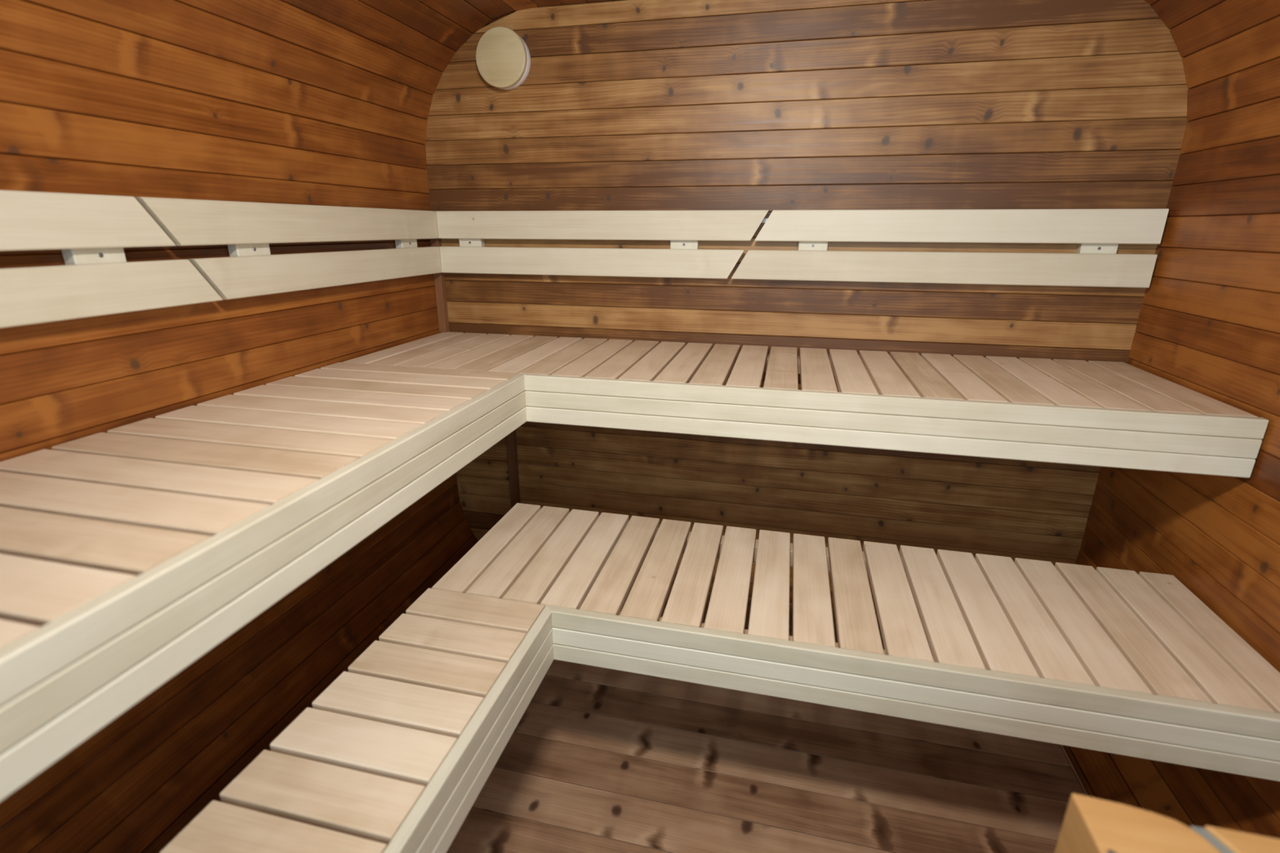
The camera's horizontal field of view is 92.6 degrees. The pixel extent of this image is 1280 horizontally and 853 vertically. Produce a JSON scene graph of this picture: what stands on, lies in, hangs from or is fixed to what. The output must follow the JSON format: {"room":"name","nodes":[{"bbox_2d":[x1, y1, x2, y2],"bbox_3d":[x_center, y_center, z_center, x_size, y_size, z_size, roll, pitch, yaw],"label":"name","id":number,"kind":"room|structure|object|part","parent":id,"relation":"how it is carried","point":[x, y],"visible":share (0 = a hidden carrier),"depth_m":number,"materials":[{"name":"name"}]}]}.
{"room":"sauna","nodes":[
{"label":"sauna","id":0,"kind":"room"},
{"bbox_2d":[0,0,537,852],"bbox_3d":[-0.783,0.033,0.996,0.443,1.952,2.420,4,18,13],"label":"wall","id":1,"kind":"structure","parent":0,"point":[302,102],"depth_m":1.28,"materials":[{"name":"orange wood"}]},
{"bbox_2d":[0,190,222,328],"bbox_3d":[-1.014,-0.169,0.663,0.045,0.193,1.217,4,18,13],"label":"backrest","id":2,"kind":"object","parent":1,"relation":"attached to","point":[91,232],"visible":1,"depth_m":1.00,"materials":[{"name":"wood"}]},
{"bbox_2d":[0,362,526,801],"bbox_3d":[-0.747,0.508,0.918,0.545,0.846,1.728,4,18,13],"label":"bench","id":3,"kind":"object","parent":1,"relation":"attached to","point":[129,553],"visible":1,"depth_m":0.81,"materials":[{"name":"beige wood"}]},
{"bbox_2d":[133,196,441,299],"bbox_3d":[-0.787,-0.461,1.565,0.045,0.193,0.979,4,18,13],"label":"backrest","id":4,"kind":"object","parent":1,"relation":"attached to","point":[247,228],"visible":0.99,"depth_m":1.41,"materials":[{"name":"wood"}]},
{"bbox_2d":[531,0,615,6],"bbox_3d":[0.050,-0.817,0.511,1.285,0.032,2.420,4,18,13],"label":"ceiling","id":5,"kind":"structure","parent":0,"point":[539,2],"depth_m":1.72,"materials":[{"name":"orange wood"}]},
{"bbox_2d":[446,583,1085,852],"bbox_3d":[0.042,0.983,1.085,1.838,0.032,2.400,4,18,13],"label":"floor","id":6,"kind":"structure","parent":0,"point":[598,760],"depth_m":1.47,"materials":[{"name":"brown wood"}]},
{"bbox_2d":[160,588,554,852],"bbox_3d":[-0.477,0.802,0.775,0.294,0.500,1.336,4,18,13],"label":"bench","id":7,"kind":"object","parent":6,"relation":"on","point":[394,755],"visible":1,"depth_m":0.95,"materials":[{"name":"beige wood"}]},
{"bbox_2d":[342,331,1268,508],"bbox_3d":[0.258,0.260,1.794,2.078,0.908,0.552,4,18,13],"label":"bench","id":8,"kind":"object","parent":6,"relation":"on","point":[1093,413],"visible":0.94,"depth_m":1.42,"materials":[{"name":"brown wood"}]},
{"bbox_3d":[-0.460,0.132,2.217,0.027,0.886,0.027,4,18,13],"label":"leg","id":9,"kind":"part","parent":8,"relation":"part of","materials":[{"name":"brown wood"}]},
{"bbox_3d":[0.308,-0.198,1.876,2.070,0.045,0.045,4,18,13],"label":"frame rail","id":10,"kind":"part","parent":8,"relation":"part of","materials":[{"name":"beige wood"}]},
{"bbox_2d":[431,502,1279,782],"bbox_3d":[0.383,0.589,1.442,1.631,0.500,0.468,4,18,13],"label":"bench","id":11,"kind":"object","parent":6,"relation":"on","point":[1116,661],"visible":0.95,"depth_m":1.23,"materials":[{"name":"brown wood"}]},
{"bbox_3d":[0.477,0.461,1.172,1.333,0.045,0.044,4,18,13],"label":"frame rail","id":12,"kind":"part","parent":11,"relation":"part of","materials":[{"name":"beige wood"}]},
{"bbox_3d":[0.429,0.333,1.565,1.618,0.045,0.043,4,18,13],"label":"frame rail","id":13,"kind":"part","parent":11,"relation":"part of","materials":[{"name":"beige wood"}]},
{"bbox_2d":[1054,793,1279,852],"bbox_3d":[0.546,0.756,0.603,0.265,0.702,0.238,4,18,13],"label":"guard","id":14,"kind":"object","parent":6,"relation":"on","point":[1090,824],"visible":1,"depth_m":0.59,"materials":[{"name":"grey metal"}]},
{"bbox_2d":[425,0,1190,622],"bbox_3d":[0.328,-0.272,1.920,2.145,1.942,0.030,4,18,13],"label":"wall","id":15,"kind":"structure","parent":0,"point":[771,105],"depth_m":1.77,"materials":[{"name":"brown wood"}]},
{"bbox_2d":[430,238,449,332],"bbox_3d":[-0.678,-0.515,2.065,0.028,0.391,0.024,4,18,13],"label":"trim","id":16,"kind":"structure","parent":15,"relation":"attached to","point":[439,278],"depth_m":2.08,"materials":[{"name":"brown wood"}]},
{"bbox_2d":[475,26,530,89],"bbox_3d":[-0.402,-1.081,1.800,0.159,0.159,0.045,4,18,13],"label":"air vent","id":17,"kind":"object","parent":15,"relation":"in","point":[503,58],"visible":1,"depth_m":1.78,"materials":[{"name":"beige wood"}]},
{"bbox_2d":[435,209,768,279],"bbox_3d":[-0.149,-0.569,1.903,1.068,0.193,0.045,4,18,13],"label":"backrest","id":18,"kind":"object","parent":15,"relation":"attached to","point":[684,229],"visible":0.98,"depth_m":1.88,"materials":[{"name":"wood"}]},
{"bbox_2d":[730,208,1168,288],"bbox_3d":[0.797,-0.496,1.689,1.074,0.193,0.045,4,18,13],"label":"backrest","id":19,"kind":"object","parent":15,"relation":"attached to","point":[1098,233],"visible":1,"depth_m":1.65,"materials":[{"name":"wood"}]},
{"bbox_2d":[1062,0,1279,839],"bbox_3d":[0.877,0.160,0.620,0.443,1.952,2.420,4,18,13],"label":"wall","id":20,"kind":"structure","parent":0,"point":[1208,323],"depth_m":1.32,"materials":[{"name":"orange wood"}]},
{"bbox_2d":[1059,744,1088,796],"bbox_3d":[0.904,1.030,0.889,0.005,0.006,2.370,4,18,13],"label":"trim","id":21,"kind":"structure","parent":20,"relation":"attached to","point":[1060,745],"depth_m":1.48,"materials":[{"name":"brown wood"}]}
]}

